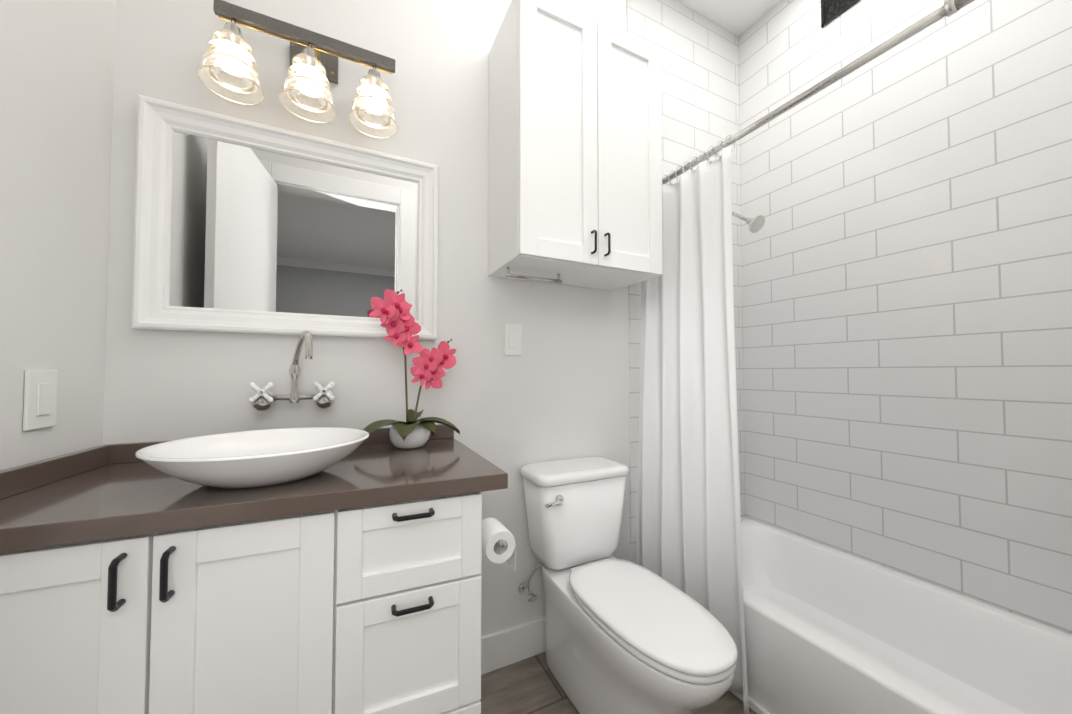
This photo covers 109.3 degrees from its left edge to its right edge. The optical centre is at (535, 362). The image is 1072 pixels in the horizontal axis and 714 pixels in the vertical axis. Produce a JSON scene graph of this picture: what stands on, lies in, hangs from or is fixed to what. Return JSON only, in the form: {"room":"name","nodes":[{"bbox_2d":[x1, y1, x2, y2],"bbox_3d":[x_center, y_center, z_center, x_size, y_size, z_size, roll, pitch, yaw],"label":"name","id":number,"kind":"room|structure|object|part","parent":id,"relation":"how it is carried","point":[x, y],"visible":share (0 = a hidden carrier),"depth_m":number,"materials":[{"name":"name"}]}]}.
{"room":"bathroom","nodes":[
{"label":"bathroom","id":0,"kind":"room"},
{"bbox_2d":[0,0,115,470],"bbox_3d":[-0.888,-0.373,0.257,0.120,2.940,1.740,1,-2,-21],"label":"wall","id":1,"kind":"structure","parent":0,"point":[56,82],"depth_m":0.82,"materials":[{"name":"white paint"}]},
{"bbox_2d":[23,370,57,430],"bbox_3d":[-1.024,0.077,0.788,0.009,0.120,0.072,1,-2,-21],"label":"switch plate","id":2,"kind":"object","parent":1,"relation":"attached to","point":[40,398],"visible":1,"depth_m":0.78,"materials":[{"name":"white plastic"}]},
{"bbox_2d":[103,0,629,636],"bbox_3d":[-0.016,-0.338,1.576,2.710,2.940,0.120,1,-2,-26],"label":"wall","id":3,"kind":"structure","parent":0,"point":[557,390],"depth_m":1.33,"materials":[{"name":"white paint"}]},
{"bbox_2d":[131,94,438,339],"bbox_3d":[-0.692,-0.386,1.159,0.772,0.608,0.034,1,-2,-26],"label":"mirror","id":4,"kind":"object","parent":3,"relation":"attached to","point":[244,226],"visible":0.94,"depth_m":1.12,"materials":[{"name":"white mirror"}]},
{"bbox_2d":[249,331,334,410],"bbox_3d":[-0.684,0.026,1.070,0.208,0.225,0.180,1,-2,-26],"label":"faucet","id":5,"kind":"object","parent":3,"relation":"attached to","point":[264,399],"visible":0.98,"depth_m":1.09,"materials":[{"name":"silver metal"}]},
{"bbox_2d":[197,0,397,137],"bbox_3d":[-0.662,-0.854,1.109,0.489,0.241,0.170,1,-2,-26],"label":"sconce","id":6,"kind":"object","parent":3,"relation":"attached to","point":[227,68],"visible":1,"depth_m":1.08,"materials":[{"name":"glass"}]},
{"bbox_2d":[481,617,544,674],"bbox_3d":[0.067,1.066,1.505,0.790,0.130,0.014,1,-2,-26],"label":"baseboard","id":7,"kind":"structure","parent":3,"relation":"attached to","point":[509,646],"depth_m":1.42,"materials":[{"name":"white wood"}]},
{"bbox_2d":[504,324,521,354],"bbox_3d":[-0.088,-0.087,1.461,0.072,0.120,0.009,1,-2,-26],"label":"switch plate","id":8,"kind":"object","parent":3,"relation":"attached to","point":[512,339],"visible":1,"depth_m":1.46,"materials":[{"name":"white plastic"}]},
{"bbox_2d":[488,0,662,289],"bbox_3d":[0.152,-0.736,1.419,0.581,0.892,0.326,1,-2,-26],"label":"upper cabinet","id":9,"kind":"object","parent":3,"relation":"attached to","point":[574,177],"visible":1,"depth_m":1.29,"materials":[{"name":"white wood"}]},
{"bbox_3d":[-0.006,-0.308,1.350,0.220,0.033,0.012,1,-2,-26],"label":"wall cabinet rail","id":10,"kind":"part","parent":9,"relation":"part of","materials":[{"name":"silver metal"}]},
{"bbox_2d":[627,0,744,562],"bbox_3d":[0.770,-0.339,1.891,0.780,2.919,0.008,1,-2,-26],"label":"wall tile","id":11,"kind":"structure","parent":3,"relation":"attached to","point":[700,108],"depth_m":1.92,"materials":[{"name":"white tile"}]},
{"bbox_2d":[732,212,764,232],"bbox_3d":[0.913,-0.674,1.790,0.076,0.206,0.315,1,-2,-26],"label":"shower head","id":12,"kind":"object","parent":11,"relation":"attached to","point":[756,223],"visible":0.65,"depth_m":1.67},
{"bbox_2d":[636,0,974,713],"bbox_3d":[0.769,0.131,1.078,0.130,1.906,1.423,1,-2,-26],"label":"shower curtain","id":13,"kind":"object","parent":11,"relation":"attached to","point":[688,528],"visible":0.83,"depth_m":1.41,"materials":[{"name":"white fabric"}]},
{"bbox_2d":[480,652,756,713],"bbox_3d":[0.206,1.162,0.798,3.120,0.100,1.801,1,-2,-26],"label":"floor","id":14,"kind":"structure","parent":0,"point":[530,685],"depth_m":1.28,"materials":[{"name":"wood"}]},
{"bbox_2d":[0,424,507,713],"bbox_3d":[-0.597,0.660,0.893,0.934,0.907,0.544,1,-2,-26],"label":"bathroom vanity","id":15,"kind":"object","parent":14,"relation":"on","point":[131,582],"visible":0.98,"depth_m":0.71,"materials":[{"name":"white wood"}]},
{"bbox_2d":[135,427,368,488],"bbox_3d":[-0.593,0.211,0.840,0.410,0.081,0.372,1,-2,-26],"label":"sink","id":16,"kind":"object","parent":15,"relation":"in","point":[250,459],"visible":1,"depth_m":0.78,"materials":[{"name":"white ceramic"}]},
{"bbox_2d":[363,289,459,448],"bbox_3d":[-0.382,0.018,1.153,0.300,0.484,0.199,1,-2,-26],"label":"orchid","id":17,"kind":"object","parent":15,"relation":"on","point":[397,319],"visible":1,"depth_m":1.15,"materials":[{"name":"pink plant"}]},
{"bbox_2d":[482,518,515,571],"bbox_3d":[-0.126,0.482,1.014,0.100,0.112,0.180,1,-2,-26],"label":"toilet paper","id":18,"kind":"object","parent":15,"relation":"attached to","point":[498,543],"visible":0.69,"depth_m":0.96,"materials":[{"name":"white paper"}]},
{"bbox_2d":[518,457,737,713],"bbox_3d":[0.266,0.754,1.199,0.392,0.735,0.750,1,-2,-26],"label":"toilet","id":19,"kind":"object","parent":14,"relation":"on","point":[622,636],"visible":1,"depth_m":1.16,"materials":[{"name":"white ceramic"}]},
{"bbox_2d":[730,516,1071,713],"bbox_3d":[1.103,0.959,1.221,0.722,0.327,1.422,1,-2,-26],"label":"bathtub","id":20,"kind":"object","parent":14,"relation":"on","point":[829,630],"visible":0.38,"depth_m":1.23,"materials":[{"name":"white ceramic"}]},
{"bbox_2d":[676,0,779,36],"bbox_3d":[0.226,-1.877,0.861,2.940,0.100,1.691,1,-2,-26],"label":"ceiling","id":21,"kind":"structure","parent":0,"point":[738,18],"depth_m":1.94,"materials":[{"name":"white paint"}]},
{"bbox_3d":[1.519,-0.343,1.387,0.120,2.940,1.571,1,-2,-26],"label":"wall","id":22,"kind":"structure","parent":0,"visible":0},
{"bbox_2d":[739,0,1071,633],"bbox_3d":[1.433,-0.351,1.417,0.008,2.919,1.425,1,-2,-26],"label":"wall tile","id":23,"kind":"structure","parent":22,"relation":"attached to","point":[907,302],"depth_m":1.42,"materials":[{"name":"white tile"}]},
{"bbox_2d":[821,0,859,27],"bbox_3d":[1.366,-1.612,1.567,0.009,0.193,0.339,1,-2,-26],"label":"air vent grille","id":24,"kind":"object","parent":23,"relation":"attached to","point":[831,10],"visible":1,"depth_m":1.68,"materials":[{"name":"black metal"}]}
]}

